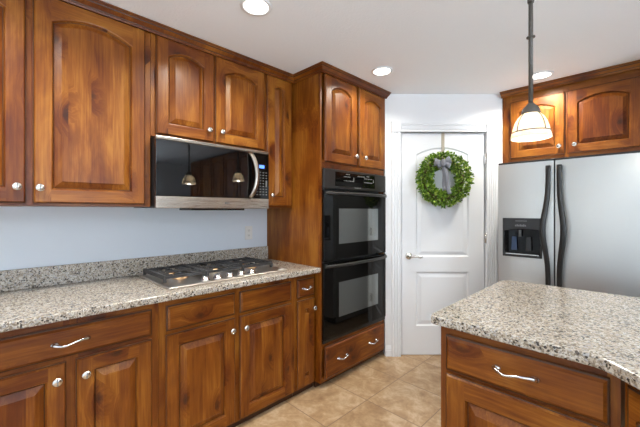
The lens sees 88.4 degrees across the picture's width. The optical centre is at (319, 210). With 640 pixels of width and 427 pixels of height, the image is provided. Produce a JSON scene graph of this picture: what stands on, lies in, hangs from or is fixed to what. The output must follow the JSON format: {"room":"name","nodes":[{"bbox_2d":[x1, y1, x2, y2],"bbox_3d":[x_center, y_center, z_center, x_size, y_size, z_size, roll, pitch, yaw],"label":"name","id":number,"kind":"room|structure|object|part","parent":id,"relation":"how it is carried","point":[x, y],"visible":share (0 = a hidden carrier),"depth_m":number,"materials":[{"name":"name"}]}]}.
{"room":"kitchen","nodes":[
{"label":"kitchen","id":0,"kind":"room"},
{"bbox_2d":[0,206,266,270],"bbox_3d":[-1.933,0.133,1.551,0.120,2.411,8.100,0,0,45],"label":"wall","id":1,"kind":"structure","parent":0,"point":[30,237],"depth_m":2.09,"materials":[{"name":"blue paint"}]},
{"bbox_2d":[0,0,149,206],"bbox_3d":[-1.466,-0.531,1.646,1.055,1.018,0.400,0,0,-45],"label":"upper cabinet","id":2,"kind":"object","parent":1,"relation":"attached to","point":[75,80],"visible":0.99,"depth_m":1.63,"materials":[{"name":"brown wood"}]},
{"bbox_3d":[-1.535,-0.533,1.353,0.486,0.996,0.022,0,0,-45],"label":"door","id":3,"kind":"part","parent":2,"relation":"part of","materials":[{"name":"brown wood"}]},
{"bbox_3d":[-1.367,-0.110,1.484,0.037,0.036,0.032,0,0,-45],"label":"knob","id":4,"kind":"part","parent":2,"relation":"part of","materials":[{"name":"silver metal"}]},
{"bbox_3d":[-1.310,-0.108,1.541,0.037,0.036,0.032,0,0,-45],"label":"knob","id":5,"kind":"part","parent":2,"relation":"part of","materials":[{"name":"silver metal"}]},
{"bbox_2d":[0,246,267,291],"bbox_3d":[-1.124,0.369,2.258,0.021,0.110,1.864,0,0,45],"label":"backsplash","id":6,"kind":"structure","parent":1,"relation":"attached to","point":[25,278],"depth_m":2.03,"materials":[{"name":"stone"}]},
{"bbox_2d":[150,33,264,150],"bbox_3d":[-0.807,-0.739,2.305,0.805,0.603,0.400,0,0,-45],"label":"upper cabinet","id":7,"kind":"object","parent":1,"relation":"attached to","point":[196,95],"visible":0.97,"depth_m":2.13,"materials":[{"name":"brown wood"}]},
{"bbox_3d":[-0.833,-0.741,2.055,0.363,0.580,0.022,0,0,-45],"label":"door","id":8,"kind":"part","parent":7,"relation":"part of","materials":[{"name":"brown wood"}]},
{"bbox_2d":[134,135,268,209],"bbox_3d":[-0.783,-0.216,2.274,0.784,0.429,0.477,0,0,-45],"label":"microwave","id":9,"kind":"object","parent":7,"relation":"attached to","point":[185,174],"visible":0.99,"depth_m":2.08,"materials":[{"name":"black glass"}]},
{"bbox_3d":[-0.708,-0.247,2.107,0.655,0.323,0.024,0,0,-45],"label":"door","id":10,"kind":"part","parent":9,"relation":"part of","materials":[{"name":"black glass"}]},
{"bbox_3d":[-0.663,-0.421,2.153,0.784,0.020,0.024,0,0,-45],"label":"trim","id":11,"kind":"part","parent":9,"relation":"part of","materials":[{"name":"silver metal"}]},
{"bbox_3d":[-0.663,-0.049,2.153,0.784,0.070,0.024,0,0,-45],"label":"trim","id":12,"kind":"part","parent":9,"relation":"part of","materials":[{"name":"silver metal"}]},
{"bbox_3d":[-0.461,-0.248,2.298,0.072,0.327,0.032,0,0,9],"label":"handle","id":13,"kind":"part","parent":9,"relation":"part of","materials":[{"name":"silver metal"}]},
{"bbox_3d":[-0.430,-0.247,2.385,0.127,0.323,0.024,0,0,-45],"label":"keypad panel","id":14,"kind":"part","parent":9,"relation":"part of","materials":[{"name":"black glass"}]},
{"bbox_3d":[-0.558,-0.741,2.330,0.394,0.580,0.022,0,0,-45],"label":"door","id":15,"kind":"part","parent":7,"relation":"part of","materials":[{"name":"brown wood"}]},
{"bbox_2d":[245,226,251,239],"bbox_3d":[-0.604,0.188,2.789,0.072,0.114,0.008,0,0,-45],"label":"wall outlet","id":16,"kind":"object","parent":1,"relation":"attached to","point":[248,229],"visible":1,"depth_m":2.78,"materials":[{"name":"white plastic"}]},
{"bbox_2d":[265,74,291,207],"bbox_3d":[-0.427,-0.531,2.686,0.267,1.018,0.400,0,0,-45],"label":"upper cabinet","id":17,"kind":"object","parent":1,"relation":"attached to","point":[278,92],"visible":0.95,"depth_m":2.56,"materials":[{"name":"brown wood"}]},
{"bbox_2d":[236,351,440,426],"bbox_3d":[0.327,1.388,-0.638,6.570,0.100,8.360,0,0,45],"label":"floor","id":18,"kind":"structure","parent":0,"point":[405,390],"depth_m":2.33,"materials":[{"name":"beige tile"}]},
{"bbox_2d":[0,303,157,426],"bbox_3d":[-1.293,0.899,1.632,0.740,0.878,0.666,0,0,-45],"label":"base cabinet","id":19,"kind":"object","parent":18,"relation":"on","point":[99,370],"visible":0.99,"depth_m":1.46,"materials":[{"name":"brown wood"}]},
{"bbox_3d":[-1.209,0.968,1.311,0.315,0.631,0.022,0,0,-45],"label":"door","id":20,"kind":"part","parent":19,"relation":"part of","materials":[{"name":"brown wood"}]},
{"bbox_3d":[-1.103,0.720,1.381,0.037,0.036,0.032,0,0,-45],"label":"knob","id":21,"kind":"part","parent":19,"relation":"part of","materials":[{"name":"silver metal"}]},
{"bbox_3d":[-1.066,0.567,1.414,0.145,0.023,0.038,0,0,-45],"label":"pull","id":22,"kind":"part","parent":19,"relation":"part of","materials":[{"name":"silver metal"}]},
{"bbox_3d":[-1.087,0.566,1.434,0.662,0.132,0.021,0,0,-45],"label":"drawer","id":23,"kind":"part","parent":19,"relation":"part of","materials":[{"name":"brown wood"}]},
{"bbox_3d":[-1.031,0.724,1.453,0.037,0.036,0.032,0,0,-45],"label":"knob","id":24,"kind":"part","parent":19,"relation":"part of","materials":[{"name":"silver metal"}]},
{"bbox_3d":[-0.963,0.968,1.557,0.313,0.631,0.022,0,0,-45],"label":"door","id":25,"kind":"part","parent":19,"relation":"part of","materials":[{"name":"brown wood"}]},
{"bbox_2d":[158,277,293,426],"bbox_3d":[-0.707,0.899,2.222,0.918,0.878,0.660,0,0,-45],"label":"base cabinet","id":26,"kind":"object","parent":18,"relation":"on","point":[226,357],"visible":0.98,"depth_m":1.96,"materials":[{"name":"brown wood"}]},
{"bbox_2d":[0,259,320,332],"bbox_3d":[-0.891,0.442,2.025,0.681,0.036,1.864,0,0,45],"label":"countertop","id":27,"kind":"structure","parent":26,"relation":"on","point":[23,308],"depth_m":1.64,"materials":[{"name":"stone"}]},
{"bbox_2d":[138,257,287,289],"bbox_3d":[-0.697,0.397,2.214,0.810,0.054,0.520,0,0,-45],"label":"gas cooktop","id":28,"kind":"object","parent":27,"relation":"in","point":[187,275],"visible":1,"depth_m":2.10,"materials":[{"name":"silver metal"}]},
{"bbox_3d":[-0.677,0.397,1.943,0.054,0.029,0.054,0,0,-45],"label":"control knob","id":29,"kind":"part","parent":28,"relation":"part of","materials":[{"name":"silver metal"}]},
{"bbox_3d":[-0.621,0.397,2.000,0.054,0.029,0.054,0,0,-45],"label":"control knob","id":30,"kind":"part","parent":28,"relation":"part of","materials":[{"name":"silver metal"}]},
{"bbox_3d":[-0.564,0.397,2.056,0.054,0.029,0.054,0,0,-45],"label":"control knob","id":31,"kind":"part","parent":28,"relation":"part of","materials":[{"name":"silver metal"}]},
{"bbox_3d":[-0.508,0.397,2.113,0.054,0.029,0.054,0,0,-45],"label":"control knob","id":32,"kind":"part","parent":28,"relation":"part of","materials":[{"name":"silver metal"}]},
{"bbox_3d":[-0.451,0.397,2.169,0.054,0.029,0.054,0,0,-45],"label":"control knob","id":33,"kind":"part","parent":28,"relation":"part of","materials":[{"name":"silver metal"}]},
{"bbox_3d":[-0.661,0.968,1.859,0.405,0.631,0.022,0,0,-45],"label":"door","id":34,"kind":"part","parent":26,"relation":"part of","materials":[{"name":"brown wood"}]},
{"bbox_3d":[-0.660,0.566,1.861,0.402,0.132,0.021,0,0,-45],"label":"drawer","id":35,"kind":"part","parent":26,"relation":"part of","materials":[{"name":"brown wood"}]},
{"bbox_3d":[-0.519,0.720,1.964,0.037,0.036,0.032,0,0,-45],"label":"knob","id":36,"kind":"part","parent":26,"relation":"part of","materials":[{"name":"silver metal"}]},
{"bbox_3d":[-0.349,0.566,2.172,0.412,0.132,0.021,0,0,-45],"label":"drawer","id":37,"kind":"part","parent":26,"relation":"part of","materials":[{"name":"brown wood"}]},
{"bbox_3d":[-0.349,0.968,2.171,0.412,0.631,0.022,0,0,-45],"label":"door","id":38,"kind":"part","parent":26,"relation":"part of","materials":[{"name":"brown wood"}]},
{"bbox_2d":[292,274,316,396],"bbox_3d":[-0.309,0.899,2.616,0.199,0.878,0.666,0,0,-45],"label":"base cabinet","id":39,"kind":"object","parent":18,"relation":"on","point":[305,308],"visible":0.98,"depth_m":2.39,"materials":[{"name":"brown wood"}]},
{"bbox_3d":[-0.103,0.566,2.418,0.170,0.132,0.021,0,0,-45],"label":"drawer","id":40,"kind":"part","parent":39,"relation":"part of","materials":[{"name":"brown wood"}]},
{"bbox_3d":[-0.102,0.968,2.418,0.170,0.631,0.022,0,0,-45],"label":"door","id":41,"kind":"part","parent":39,"relation":"part of","materials":[{"name":"brown wood"}]},
{"bbox_2d":[267,72,384,387],"bbox_3d":[0.080,0.149,2.962,0.831,2.378,0.726,0,0,-45],"label":"tall cabinet","id":42,"kind":"object","parent":18,"relation":"on","point":[337,124],"visible":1,"depth_m":2.61,"materials":[{"name":"brown wood"}]},
{"bbox_2d":[61,0,390,98],"bbox_3d":[-0.536,-1.048,2.068,0.379,0.044,2.966,0,0,45],"label":"crown molding","id":43,"kind":"structure","parent":42,"relation":"attached to","point":[100,7],"depth_m":2.14,"materials":[{"name":"brown wood"}]},
{"bbox_3d":[-0.235,0.127,2.702,0.019,2.333,0.648,0,0,-45],"label":"panel","id":44,"kind":"part","parent":42,"relation":"part of","materials":[{"name":"brown wood"}]},
{"bbox_3d":[0.169,-0.701,2.605,0.381,0.662,0.022,0,0,-45],"label":"door","id":45,"kind":"part","parent":42,"relation":"part of","materials":[{"name":"brown wood"}]},
{"bbox_3d":[0.192,1.150,2.587,0.135,0.023,0.038,0,0,-45],"label":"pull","id":46,"kind":"part","parent":42,"relation":"part of","materials":[{"name":"silver metal"}]},
{"bbox_3d":[0.288,0.127,2.753,0.831,2.333,0.019,0,0,-45],"label":"frame","id":47,"kind":"part","parent":42,"relation":"part of","materials":[{"name":"brown wood"}]},
{"bbox_3d":[0.312,1.151,2.748,0.783,0.250,0.021,0,0,-45],"label":"drawer","id":48,"kind":"part","parent":42,"relation":"part of","materials":[{"name":"brown wood"}]},
{"bbox_2d":[322,168,386,343],"bbox_3d":[0.132,0.341,2.923,0.814,1.318,0.640,0,0,-45],"label":"double wall oven","id":49,"kind":"object","parent":42,"relation":"in","point":[353,206],"visible":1,"depth_m":2.68,"materials":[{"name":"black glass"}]},
{"bbox_3d":[0.307,0.987,2.748,0.814,0.026,0.014,0,0,-45],"label":"vent trim","id":50,"kind":"part","parent":49,"relation":"part of","materials":[{"name":"black plastic"}]},
{"bbox_3d":[0.309,-0.242,2.746,0.814,0.151,0.020,0,0,-45],"label":"control panel","id":51,"kind":"part","parent":49,"relation":"part of","materials":[{"name":"black metal"}]},
{"bbox_3d":[0.300,-0.247,2.722,0.515,0.110,0.002,0,0,-45],"label":"display glass","id":52,"kind":"part","parent":49,"relation":"part of","materials":[{"name":"black glass"}]},
{"bbox_3d":[0.460,-0.701,2.896,0.378,0.662,0.022,0,0,-45],"label":"door","id":53,"kind":"part","parent":42,"relation":"part of","materials":[{"name":"brown wood"}]},
{"bbox_2d":[441,326,624,426],"bbox_3d":[0.984,0.899,1.450,0.543,0.878,0.958,0,0,45],"label":"base cabinet","id":54,"kind":"object","parent":18,"relation":"on","point":[485,382],"visible":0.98,"depth_m":1.13,"materials":[{"name":"brown wood"}]},
{"bbox_3d":[0.661,0.561,1.123,0.150,0.023,0.038,0,0,45],"label":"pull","id":55,"kind":"part","parent":54,"relation":"part of","materials":[{"name":"silver metal"}]},
{"bbox_3d":[0.679,0.948,1.144,0.495,0.600,0.022,0,0,45],"label":"door","id":56,"kind":"part","parent":54,"relation":"part of","materials":[{"name":"brown wood"}]},
{"bbox_2d":[498,150,639,297],"bbox_3d":[1.961,0.474,2.495,0.910,1.687,0.858,0,0,45],"label":"refrigerator","id":57,"kind":"object","parent":18,"relation":"on","point":[573,222],"visible":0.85,"depth_m":2.23,"materials":[{"name":"grey metal"}]},
{"bbox_3d":[1.533,0.448,2.457,0.359,1.601,0.067,0,0,45],"label":"freezer door","id":58,"kind":"part","parent":57,"relation":"part of","materials":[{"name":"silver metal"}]},
{"bbox_3d":[1.589,0.205,2.313,0.087,1.045,0.042,0,0,-14],"label":"handle","id":59,"kind":"part","parent":57,"relation":"part of","materials":[{"name":"black metal"}]},
{"bbox_3d":[1.650,0.205,2.252,0.042,1.045,0.087,0,0,14],"label":"handle","id":60,"kind":"part","parent":57,"relation":"part of","materials":[{"name":"black"}]},
{"bbox_3d":[1.858,0.448,2.132,0.542,1.601,0.067,0,0,45],"label":"door","id":61,"kind":"part","parent":57,"relation":"part of","materials":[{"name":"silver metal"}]},
{"bbox_2d":[625,382,639,426],"bbox_3d":[0.934,0.899,0.782,0.218,0.878,0.340,0,0,0],"label":"base cabinet","id":62,"kind":"object","parent":18,"relation":"on","point":[632,394],"visible":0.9,"depth_m":0.91,"materials":[{"name":"brown wood"}]},
{"bbox_3d":[0.893,0.869,0.782,0.019,0.818,0.340,0,0,0],"label":"frame","id":63,"kind":"part","parent":62,"relation":"part of","materials":[{"name":"brown wood"}]},
{"bbox_3d":[1.610,0.899,0.667,0.600,0.878,1.180,0,0,45],"label":"cabinet","id":64,"kind":"object","parent":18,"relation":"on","visible":0},
{"bbox_2d":[431,280,639,389],"bbox_3d":[1.268,0.442,0.998,1.653,0.036,1.275,0,0,45],"label":"countertop","id":65,"kind":"structure","parent":64,"relation":"on","point":[599,330],"depth_m":1.27,"materials":[{"name":"stone"}]},
{"bbox_2d":[101,0,639,97],"bbox_3d":[0.327,-1.123,-0.638,6.570,0.100,8.360,0,0,45],"label":"ceiling","id":66,"kind":"structure","parent":0,"point":[430,46],"depth_m":2.03,"materials":[{"name":"white paint"}]},
{"bbox_2d":[240,0,271,15],"bbox_3d":[-0.335,-1.069,1.725,0.168,0.008,0.168,0,0,45],"label":"recessed light","id":67,"kind":"object","parent":66,"relation":"in","point":[251,7],"visible":1,"depth_m":1.73,"materials":[{"name":"white glass"}]},
{"bbox_2d":[371,66,392,75],"bbox_3d":[0.477,-1.069,2.529,0.168,0.008,0.168,0,0,45],"label":"recessed light","id":68,"kind":"object","parent":66,"relation":"in","point":[382,70],"visible":1,"depth_m":2.52,"materials":[{"name":"white glass"}]},
{"bbox_2d":[510,0,551,141],"bbox_3d":[0.860,-0.683,1.342,0.145,0.779,0.145,0,0,45],"label":"pendant light","id":69,"kind":"object","parent":66,"relation":"hanging from","point":[532,125],"visible":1,"depth_m":1.33,"materials":[{"name":"beige glass"}]},
{"bbox_3d":[0.860,-0.744,1.342,0.032,0.619,0.032,0,0,45],"label":"stem","id":70,"kind":"part","parent":69,"relation":"part of","materials":[{"name":"grey metal"}]},
{"bbox_3d":[0.860,-0.346,1.342,0.145,0.104,0.145,0,0,45],"label":"lamp shade","id":71,"kind":"part","parent":69,"relation":"part of","materials":[{"name":"beige glass"}]},
{"bbox_2d":[533,70,553,79],"bbox_3d":[1.749,-1.069,2.603,0.168,0.008,0.168,0,0,45],"label":"recessed light","id":72,"kind":"object","parent":66,"relation":"in","point":[542,74],"visible":0.84,"depth_m":2.58,"materials":[{"name":"white glass"}]},
{"bbox_2d":[383,94,497,355],"bbox_3d":[1.119,0.133,3.085,1.041,2.411,0.110,0,0,0],"label":"wall","id":73,"kind":"structure","parent":0,"point":[398,107],"depth_m":3.03,"materials":[{"name":"white paint"}]},
{"bbox_2d":[386,346,391,356],"bbox_3d":[0.631,1.291,3.023,0.054,0.094,0.014,0,0,0],"label":"baseboard","id":74,"kind":"structure","parent":73,"relation":"attached to","point":[388,348],"depth_m":3.02,"materials":[{"name":"white wood"}]},
{"bbox_2d":[401,133,486,354],"bbox_3d":[1.145,0.309,3.030,0.789,2.046,0.095,0,0,0],"label":"door","id":75,"kind":"structure","parent":73,"relation":"in","point":[442,250],"depth_m":3.04,"materials":[{"name":"white wood"}]},
{"bbox_3d":[0.864,0.420,3.012,0.152,0.064,0.060,0,0,0],"label":"lever handle","id":76,"kind":"part","parent":75,"relation":"part of","materials":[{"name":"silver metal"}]},
{"bbox_2d":[441,133,443,157],"bbox_3d":[1.136,-0.603,3.055,0.028,0.228,0.034,0,0,0],"label":"hanger","id":77,"kind":"object","parent":75,"relation":"hanging from","point":[442,134],"visible":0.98,"depth_m":3.04,"materials":[{"name":"beige metal"}]},
{"bbox_2d":[415,149,474,208],"bbox_3d":[1.124,-0.287,2.957,0.541,0.543,0.170,0,0,0],"label":"boxwood wreath","id":78,"kind":"object","parent":77,"relation":"hanging from","point":[448,193],"visible":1,"depth_m":2.95,"materials":[{"name":"green plant"}]},
{"bbox_2d":[391,122,497,356],"bbox_3d":[1.141,0.263,3.014,0.973,2.151,0.034,0,0,0],"label":"trim","id":79,"kind":"structure","parent":73,"relation":"attached to","point":[491,128],"depth_m":3.01,"materials":[{"name":"white wood"}]},
{"bbox_2d":[498,94,502,163],"bbox_3d":[1.733,0.133,3.189,0.146,2.411,0.359,0,0,45],"label":"wall","id":80,"kind":"structure","parent":0,"point":[500,101],"depth_m":3.03,"materials":[{"name":"white paint"}]},
{"bbox_3d":[3.615,0.133,1.646,4.990,2.411,0.120,0,0,45],"label":"wall","id":81,"kind":"structure","parent":0,"visible":0},
{"bbox_2d":[503,68,639,162],"bbox_3d":[2.129,-0.739,2.777,0.990,0.603,0.378,0,0,45],"label":"upper cabinet","id":82,"kind":"object","parent":81,"relation":"attached to","point":[600,115],"visible":0.88,"depth_m":2.60,"materials":[{"name":"brown wood"}]},
{"bbox_3d":[1.862,-0.720,2.834,0.401,0.509,0.022,0,0,45],"label":"door","id":83,"kind":"part","parent":82,"relation":"part of","materials":[{"name":"brown wood"}]},
{"bbox_2d":[500,60,639,98],"bbox_3d":[1.995,-1.048,2.644,0.992,0.044,0.057,0,0,45],"label":"crown molding","id":84,"kind":"structure","parent":82,"relation":"attached to","point":[628,66],"depth_m":2.60,"materials":[{"name":"brown wood"}]},
{"bbox_3d":[2.170,-0.720,2.526,0.438,0.509,0.022,0,0,45],"label":"door","id":85,"kind":"part","parent":82,"relation":"part of","materials":[{"name":"brown wood"}]}
]}

